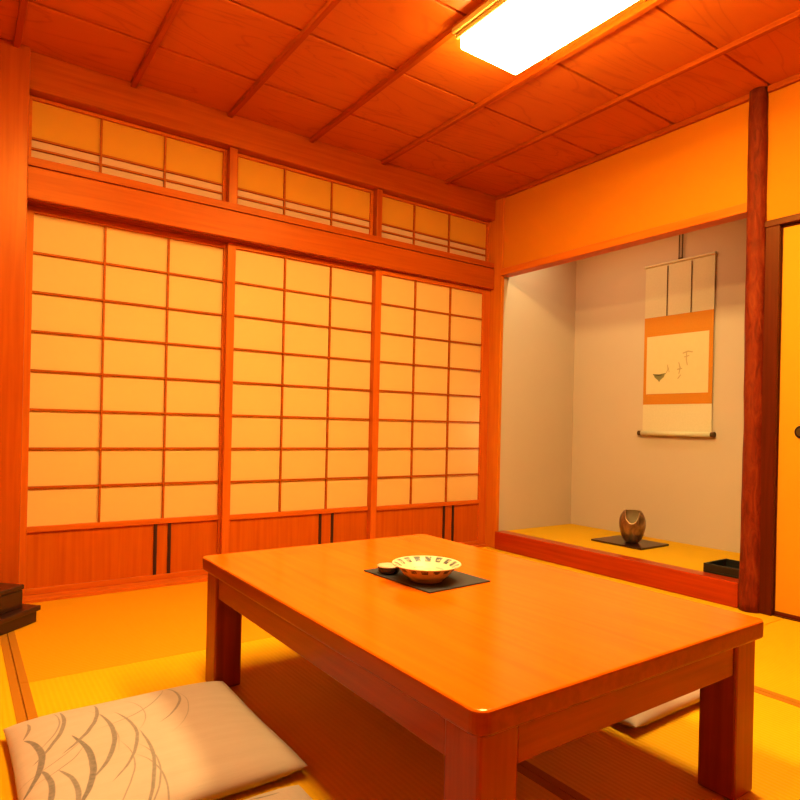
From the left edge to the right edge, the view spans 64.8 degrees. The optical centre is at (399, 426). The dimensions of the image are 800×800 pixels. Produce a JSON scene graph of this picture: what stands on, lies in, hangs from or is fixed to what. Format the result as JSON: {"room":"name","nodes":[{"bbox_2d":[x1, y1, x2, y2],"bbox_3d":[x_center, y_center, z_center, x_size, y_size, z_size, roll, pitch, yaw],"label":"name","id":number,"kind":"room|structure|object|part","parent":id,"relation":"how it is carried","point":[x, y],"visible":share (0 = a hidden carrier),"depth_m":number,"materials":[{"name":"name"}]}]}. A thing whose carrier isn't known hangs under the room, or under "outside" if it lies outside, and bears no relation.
{"room":"traditional dwelling","nodes":[
{"label":"traditional dwelling","id":0,"kind":"room"},
{"bbox_2d":[0,38,30,583],"bbox_3d":[-1.714,-0.427,2.742,0.125,2.400,0.195,1,0,-35],"label":"pillar","id":1,"kind":"structure","parent":0,"point":[14,62],"depth_m":2.67,"materials":[{"name":"brown wood"}]},
{"bbox_2d":[27,199,490,290],"bbox_3d":[-0.539,-0.979,3.599,2.763,0.043,0.134,1,0,-35],"label":"rail","id":2,"kind":"object","parent":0,"point":[31,203],"visible":0.35,"depth_m":3.17,"materials":[{"name":"brown wood"}]},
{"bbox_2d":[27,166,493,289],"bbox_3d":[-0.490,-1.033,3.532,2.763,0.139,0.031,1,0,-35],"label":"beam","id":3,"kind":"structure","parent":0,"point":[45,186],"depth_m":3.26,"materials":[{"name":"brown wood"}]},
{"bbox_2d":[28,156,493,268],"bbox_3d":[-0.519,-1.127,3.576,2.763,0.038,0.131,1,0,-35],"label":"ledge","id":4,"kind":"object","parent":3,"relation":"on","point":[32,161],"visible":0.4,"depth_m":3.26,"materials":[{"name":"brown wood"}]},
{"bbox_2d":[28,95,226,200],"bbox_3d":[-1.282,-1.309,3.047,0.900,0.290,0.028,1,0,-35],"label":"window","id":5,"kind":"structure","parent":4,"relation":"on","point":[59,133],"depth_m":3.02,"materials":[{"name":"paper"}]},
{"bbox_2d":[226,147,237,203],"bbox_3d":[-0.890,-1.300,3.310,0.044,0.291,0.094,1,0,-35],"label":"post","id":6,"kind":"object","parent":4,"relation":"on","point":[232,153],"visible":0.65,"depth_m":3.27,"materials":[{"name":"brown wood"}]},
{"bbox_2d":[237,153,373,234],"bbox_3d":[-0.525,-1.292,3.581,0.866,0.290,0.028,1,0,-35],"label":"window","id":7,"kind":"structure","parent":4,"relation":"on","point":[261,184],"depth_m":3.56,"materials":[{"name":"beige paper"}]},
{"bbox_2d":[373,189,382,236],"bbox_3d":[-0.149,-1.284,3.833,0.038,0.291,0.094,1,0,-35],"label":"post","id":8,"kind":"object","parent":4,"relation":"on","point":[378,193],"visible":0.62,"depth_m":3.80,"materials":[{"name":"brown wood"}]},
{"bbox_2d":[382,193,488,260],"bbox_3d":[0.234,-1.274,4.117,0.915,0.290,0.028,1,0,-35],"label":"window","id":9,"kind":"structure","parent":4,"relation":"on","point":[403,220],"depth_m":4.10,"materials":[{"name":"paper"}]},
{"bbox_2d":[0,0,799,196],"bbox_3d":[0.197,-1.609,1.706,3.900,0.050,3.900,1,0,-35],"label":"ceiling","id":10,"kind":"structure","parent":0,"point":[212,52],"depth_m":2.79,"materials":[{"name":"brown wood"}]},
{"bbox_2d":[13,0,28,47],"bbox_3d":[-0.556,-1.591,1.157,0.026,0.023,3.770,1,0,-35],"label":"batten","id":11,"kind":"object","parent":10,"relation":"attached to","point":[23,4],"visible":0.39,"depth_m":2.50,"materials":[{"name":"brown wood"}]},
{"bbox_2d":[131,0,183,87],"bbox_3d":[-0.170,-1.582,1.429,0.026,0.023,3.770,1,0,-35],"label":"batten","id":12,"kind":"object","parent":10,"relation":"attached to","point":[176,5],"visible":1,"depth_m":2.60,"materials":[{"name":"brown wood"}]},
{"bbox_2d":[30,51,495,222],"bbox_3d":[-0.510,-1.519,3.576,2.763,0.162,0.132,1,0,-35],"label":"wooden beam","id":13,"kind":"structure","parent":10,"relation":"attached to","point":[51,79],"depth_m":3.26,"materials":[{"name":"brown wood"}]},
{"bbox_2d":[228,0,340,117],"bbox_3d":[0.212,-1.574,1.699,0.026,0.023,3.770,1,0,-35],"label":"batten","id":14,"kind":"object","parent":10,"relation":"attached to","point":[330,5],"visible":1,"depth_m":2.67,"materials":[{"name":"brown wood"}]},
{"bbox_2d":[309,0,487,142],"bbox_3d":[0.593,-1.565,1.968,0.026,0.023,3.770,1,0,-35],"label":"batten","id":15,"kind":"object","parent":10,"relation":"attached to","point":[446,35],"visible":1,"depth_m":2.85,"materials":[{"name":"brown wood"}]},
{"bbox_2d":[381,0,665,164],"bbox_3d":[0.983,-1.556,2.243,0.026,0.023,3.770,1,0,-35],"label":"batten","id":16,"kind":"object","parent":10,"relation":"attached to","point":[648,5],"visible":1,"depth_m":2.77,"materials":[{"name":"brown wood"}]},
{"bbox_2d":[452,0,637,74],"bbox_3d":[0.708,-1.509,2.072,0.364,0.082,1.245,1,0,-35],"label":"ceiling light","id":17,"kind":"object","parent":10,"relation":"attached to","point":[511,35],"visible":1,"depth_m":2.34,"materials":[{"name":"white plastic"}]},
{"bbox_3d":[0.709,-1.540,2.072,0.364,0.022,1.245,1,0,-35],"label":"plate","id":18,"kind":"part","parent":17,"relation":"part of","materials":[{"name":"white plastic"}]},
{"bbox_3d":[0.576,-1.523,1.978,0.010,0.018,1.225,1,0,-35],"label":"rail","id":19,"kind":"part","parent":17,"relation":"part of","materials":[{"name":"brown wood"}]},
{"bbox_2d":[445,9,799,184],"bbox_3d":[1.382,-1.547,2.525,0.026,0.023,3.770,1,0,-35],"label":"batten","id":20,"kind":"object","parent":10,"relation":"attached to","point":[794,16],"visible":1,"depth_m":2.88,"materials":[{"name":"brown wood"}]},
{"bbox_2d":[368,269,490,544],"bbox_3d":[0.212,-0.070,4.085,0.940,1.741,0.030,1,0,-35],"label":"door","id":21,"kind":"structure","parent":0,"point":[430,366],"depth_m":4.06,"materials":[{"name":"white paper"}]},
{"bbox_3d":[0.191,0.507,4.079,0.833,0.026,0.030,1,0,-35],"label":"rail","id":22,"kind":"part","parent":21,"relation":"part of","materials":[{"name":"brown wood"}]},
{"bbox_3d":[0.223,-0.929,4.079,0.833,0.024,0.030,1,0,-35],"label":"rail","id":23,"kind":"part","parent":21,"relation":"part of","materials":[{"name":"brown wood"}]},
{"bbox_3d":[0.184,0.787,4.079,0.833,0.026,0.030,1,0,-35],"label":"rail","id":24,"kind":"part","parent":21,"relation":"part of","materials":[{"name":"brown wood"}]},
{"bbox_2d":[499,261,575,530],"bbox_3d":[0.977,-0.326,4.516,0.740,2.320,0.060,1,0,-35],"label":"wall","id":25,"kind":"structure","parent":0,"point":[539,314],"depth_m":4.48,"materials":[{"name":"grey paint"}]},
{"bbox_2d":[19,206,225,595],"bbox_3d":[-1.331,-0.105,3.075,0.967,1.741,0.030,1,0,-35],"label":"door","id":26,"kind":"structure","parent":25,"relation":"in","point":[124,330],"depth_m":3.05,"materials":[{"name":"white paper"}]},
{"bbox_3d":[-1.331,0.753,3.089,0.872,0.026,0.030,1,0,-35],"label":"rail","id":27,"kind":"part","parent":26,"relation":"part of","materials":[{"name":"brown wood"}]},
{"bbox_3d":[-1.325,0.473,3.089,0.872,0.026,0.030,1,0,-35],"label":"rail","id":28,"kind":"part","parent":26,"relation":"part of","materials":[{"name":"brown wood"}]},
{"bbox_3d":[-1.292,-0.963,3.089,0.872,0.024,0.030,1,0,-35],"label":"rail","id":29,"kind":"part","parent":26,"relation":"part of","materials":[{"name":"brown wood"}]},
{"bbox_2d":[22,544,486,603],"bbox_3d":[-0.575,0.818,3.593,2.763,0.071,0.150,1,0,-35],"label":"sill","id":30,"kind":"structure","parent":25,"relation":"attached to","point":[42,597],"depth_m":2.98,"materials":[{"name":"brown wood"}]},
{"bbox_2d":[220,242,373,553],"bbox_3d":[-0.545,-0.087,3.590,0.938,1.741,0.030,1,0,-35],"label":"door","id":31,"kind":"structure","parent":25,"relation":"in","point":[298,333],"depth_m":3.55,"materials":[{"name":"white paper"}]},
{"bbox_3d":[-0.554,0.490,3.593,0.865,0.026,0.030,1,0,-35],"label":"rail","id":32,"kind":"part","parent":31,"relation":"part of","materials":[{"name":"brown wood"}]},
{"bbox_3d":[-0.522,-0.945,3.593,0.865,0.024,0.030,1,0,-35],"label":"rail","id":33,"kind":"part","parent":31,"relation":"part of","materials":[{"name":"brown wood"}]},
{"bbox_2d":[495,530,738,607],"bbox_3d":[1.139,0.778,3.617,0.090,0.119,1.618,1,0,-35],"label":"sill","id":34,"kind":"structure","parent":25,"relation":"attached to","point":[715,588],"depth_m":3.41,"materials":[{"name":"red paint"}]},
{"bbox_2d":[504,81,799,267],"bbox_3d":[1.792,-1.241,2.774,0.050,0.615,3.696,1,0,-35],"label":"wall","id":35,"kind":"structure","parent":0,"point":[698,168],"depth_m":3.32,"materials":[{"name":"paint"}]},
{"bbox_2d":[485,198,504,547],"bbox_3d":[0.616,-0.375,4.363,0.027,2.400,0.234,1,0,-35],"label":"post","id":36,"kind":"object","parent":35,"relation":"attached to","point":[496,227],"visible":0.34,"depth_m":4.29,"materials":[{"name":"brown wood"}]},
{"bbox_2d":[495,94,748,199],"bbox_3d":[1.148,-1.549,3.634,0.022,0.028,1.703,1,0,-35],"label":"trim","id":37,"kind":"structure","parent":35,"relation":"attached to","point":[741,100],"depth_m":3.43,"materials":[{"name":"brown wood"}]},
{"bbox_2d":[501,203,746,276],"bbox_3d":[1.182,-1.028,3.610,0.085,0.046,1.631,1,0,-35],"label":"lintel","id":38,"kind":"object","parent":35,"relation":"attached to","point":[737,212],"visible":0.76,"depth_m":3.42,"materials":[{"name":"brown wood"}]},
{"bbox_2d":[765,213,799,227],"bbox_3d":[2.267,-0.905,2.076,0.077,0.030,2.000,1,0,-35],"label":"rail","id":39,"kind":"object","parent":35,"relation":"attached to","point":[794,218],"visible":0.71,"depth_m":2.80,"materials":[{"name":"brown wood"}]},
{"bbox_2d":[768,73,799,92],"bbox_3d":[2.258,-1.524,2.060,0.022,0.028,2.000,1,0,-35],"label":"trim","id":40,"kind":"structure","parent":35,"relation":"attached to","point":[793,79],"depth_m":2.81,"materials":[{"name":"brown wood"}]},
{"bbox_2d":[774,222,799,620],"bbox_3d":[1.986,-0.022,2.442,0.028,1.748,0.969,1,0,-35],"label":"door","id":41,"kind":"structure","parent":35,"relation":"in","point":[787,539],"depth_m":2.80,"materials":[{"name":"paper"}]},
{"bbox_3d":[1.753,0.025,2.754,0.006,0.060,0.060,1,0,-35],"label":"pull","id":42,"kind":"part","parent":41,"relation":"part of","materials":[{"name":"metal"}]},
{"bbox_2d":[571,218,745,552],"bbox_3d":[1.813,-0.308,4.024,0.060,2.320,1.830,1,0,-35],"label":"wall","id":43,"kind":"structure","parent":0,"point":[687,490],"depth_m":4.22,"materials":[{"name":"grey paint"}]},
{"bbox_2d":[637,234,716,437],"bbox_3d":[1.766,-0.701,4.015,0.034,1.532,0.518,1,0,-35],"label":"scroll","id":44,"kind":"object","parent":43,"relation":"hanging from","point":[680,293],"visible":0.93,"depth_m":4.00,"materials":[{"name":"paper"}]},
{"bbox_2d":[646,330,708,393],"bbox_3d":[1.762,-0.399,4.020,0.002,0.379,0.422,1,0,-35],"label":"painting","id":45,"kind":"object","parent":44,"relation":"attached to","point":[677,361],"depth_m":4.01,"materials":[{"name":"beige paper"}]},
{"bbox_3d":[1.790,-1.266,4.009,0.010,0.401,0.032,1,0,-35],"label":"hanging cord","id":46,"kind":"part","parent":44,"relation":"part of","materials":[{"name":"brown fabric"}]},
{"bbox_3d":[1.780,-1.057,4.020,0.018,0.018,0.478,1,0,-35],"label":"rod","id":47,"kind":"part","parent":44,"relation":"part of","materials":[{"name":"fabric"}]},
{"bbox_3d":[1.892,0.051,3.813,0.034,0.034,0.022,1,0,-35],"label":"roller knob","id":48,"kind":"part","parent":44,"relation":"part of","materials":[{"name":"brown wood"}]},
{"bbox_2d":[738,86,768,612],"bbox_3d":[1.644,-0.351,2.908,0.103,2.398,0.104,1,0,-35],"label":"pillar","id":49,"kind":"structure","parent":0,"point":[757,160],"depth_m":2.88,"materials":[{"name":"brown wood"}]},
{"bbox_2d":[760,225,782,615],"bbox_3d":[1.692,-0.026,2.864,0.075,1.752,0.061,1,0,-35],"label":"door frame","id":50,"kind":"structure","parent":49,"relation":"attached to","point":[773,245],"depth_m":2.84,"materials":[{"name":"brown wood"}]},
{"bbox_3d":[0.140,0.922,1.706,3.800,0.105,3.800,1,0,-35],"label":"floor","id":51,"kind":"structure","parent":0,"visible":0},
{"bbox_2d":[0,633,26,799],"bbox_3d":[-1.563,0.803,1.659,0.956,0.056,1.908,1,0,-35],"label":"mat","id":52,"kind":"object","parent":51,"relation":"on","point":[12,712],"visible":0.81,"depth_m":1.75,"materials":[{"name":"fabric"}]},
{"bbox_2d":[0,583,40,635],"bbox_3d":[-1.615,0.696,2.307,0.280,0.154,0.480,1,0,11],"label":"chest","id":53,"kind":"object","parent":52,"relation":"on","point":[14,615],"visible":1,"depth_m":2.42,"materials":[{"name":"brown wood"}]},
{"bbox_3d":[-1.621,0.628,2.309,0.213,0.018,0.398,1,0,11],"label":"lid","id":54,"kind":"part","parent":53,"relation":"part of","materials":[{"name":"paint"}]},
{"bbox_2d":[7,581,272,683],"bbox_3d":[-1.052,0.814,2.594,0.955,0.056,0.970,1,0,-35],"label":"mat","id":55,"kind":"object","parent":51,"relation":"on","point":[70,636],"visible":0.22,"depth_m":2.42,"materials":[{"name":"wicker"}]},
{"bbox_2d":[19,637,575,799],"bbox_3d":[-0.227,0.833,1.426,0.955,0.056,1.886,1,0,-35],"label":"mat","id":56,"kind":"object","parent":51,"relation":"on","point":[351,749],"visible":0.35,"depth_m":1.74,"materials":[{"name":"wicker"}]},
{"bbox_2d":[3,681,307,799],"bbox_3d":[-0.602,0.758,1.511,0.562,0.077,0.564,1,0,-35],"label":"zabuton","id":57,"kind":"object","parent":56,"relation":"on","point":[197,741],"visible":1,"depth_m":1.43,"materials":[{"name":"fabric"}]},
{"bbox_2d":[245,785,312,799],"bbox_3d":[-0.288,0.765,0.974,0.564,0.077,0.562,1,0,-35],"label":"zabuton","id":58,"kind":"object","parent":56,"relation":"on","point":[295,792],"visible":1,"depth_m":1.28,"materials":[{"name":"fabric"}]},
{"bbox_2d":[203,534,763,799],"bbox_3d":[0.101,0.617,1.700,0.877,0.392,1.284,1,0,-35],"label":"table","id":59,"kind":"object","parent":56,"relation":"on","point":[531,660],"visible":0.96,"depth_m":1.34,"materials":[{"name":"brown wood"}]},
{"bbox_3d":[-0.547,0.623,1.958,0.085,0.350,0.085,1,0,-35],"label":"leg","id":60,"kind":"part","parent":59,"relation":"part of","materials":[{"name":"brown wood"}]},
{"bbox_2d":[364,568,489,592],"bbox_3d":[0.071,0.418,1.764,0.220,0.004,0.289,1,0,-38],"label":"placemat","id":61,"kind":"object","parent":59,"relation":"on","point":[456,579],"visible":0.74,"depth_m":1.70,"materials":[{"name":"grey fabric"}]},
{"bbox_2d":[377,563,399,574],"bbox_3d":[-0.031,0.401,1.775,0.066,0.026,0.066,1,0,-35],"label":"dish","id":62,"kind":"object","parent":61,"relation":"on","point":[383,568],"visible":0.81,"depth_m":1.75,"materials":[{"name":"ceramic"}]},
{"bbox_3d":[-0.031,0.391,1.775,0.059,0.006,0.059,1,0,-35],"label":"lid","id":63,"kind":"part","parent":62,"relation":"part of","materials":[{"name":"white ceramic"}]},
{"bbox_2d":[392,556,460,583],"bbox_3d":[0.072,0.393,1.709,0.188,0.046,0.188,1,0,-35],"label":"bowl","id":64,"kind":"object","parent":61,"relation":"on","point":[420,569],"visible":1,"depth_m":1.73,"materials":[{"name":"ceramic"}]},
{"bbox_3d":[0.126,0.638,1.004,0.085,0.350,0.085,1,0,-35],"label":"leg","id":65,"kind":"part","parent":59,"relation":"part of","materials":[{"name":"brown wood"}]},
{"bbox_3d":[0.747,0.652,1.443,0.085,0.350,0.085,1,0,-35],"label":"leg","id":66,"kind":"part","parent":59,"relation":"part of","materials":[{"name":"brown wood"}]},
{"bbox_2d":[479,547,782,624],"bbox_3d":[0.775,0.856,3.309,0.916,0.056,1.908,1,0,-35],"label":"mat","id":67,"kind":"object","parent":51,"relation":"on","point":[767,619],"visible":0.16,"depth_m":3.27,"materials":[{"name":"wicker"}]},
{"bbox_2d":[518,689,799,799],"bbox_3d":[1.100,0.863,1.213,0.965,0.056,1.888,1,0,-35],"label":"mat","id":68,"kind":"object","parent":51,"relation":"on","point":[657,760],"visible":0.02,"depth_m":1.56,"materials":[{"name":"fabric"}]},
{"bbox_2d":[618,689,699,727],"bbox_3d":[0.691,0.787,2.058,0.562,0.077,0.564,1,0,-35],"label":"zabuton","id":69,"kind":"object","parent":68,"relation":"on","point":[659,712],"visible":0.13,"depth_m":1.75,"materials":[{"name":"fabric"}]},
{"bbox_2d":[754,619,799,703],"bbox_3d":[1.870,0.880,1.757,0.916,0.056,1.888,1,0,-35],"label":"mat","id":70,"kind":"object","parent":51,"relation":"on","point":[777,653],"visible":0.31,"depth_m":2.27,"materials":[{"name":"wicker"}]},
{"bbox_2d":[773,615,799,621],"bbox_3d":[2.265,0.888,2.062,0.080,0.059,1.934,1,0,-35],"label":"sill","id":71,"kind":"structure","parent":51,"relation":"on","point":[773,615],"depth_m":2.79,"materials":[{"name":"brown wood"}]},
{"bbox_3d":[1.481,0.830,3.807,0.690,0.140,1.710,1,0,-35],"label":"floor","id":72,"kind":"structure","parent":0,"visible":0},
{"bbox_2d":[507,524,739,577],"bbox_3d":[1.484,0.745,3.806,0.688,0.030,1.704,1,0,-35],"label":"mat","id":73,"kind":"object","parent":72,"relation":"on","point":[689,556],"visible":0.55,"depth_m":3.79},
{"bbox_2d":[591,535,668,549],"bbox_3d":[1.430,0.723,3.929,0.287,0.012,0.358,1,0,-35],"label":"board","id":74,"kind":"object","parent":73,"relation":"on","point":[617,540],"visible":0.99,"depth_m":3.87,"materials":[{"name":"paint"}]},
{"bbox_2d":[619,510,645,543],"bbox_3d":[1.431,0.618,3.885,0.156,0.197,0.156,1,0,-35],"label":"vase","id":75,"kind":"object","parent":74,"relation":"on","point":[632,523],"visible":1,"depth_m":3.84,"materials":[{"name":"brown ceramic"}]},
{"bbox_2d":[703,558,739,578],"bbox_3d":[1.687,0.712,3.124,0.215,0.046,0.260,1,0,-35],"label":"lacquer tray","id":76,"kind":"object","parent":73,"relation":"on","point":[724,567],"visible":0.48,"depth_m":3.14,"materials":[{"name":"black wood"}]}
]}

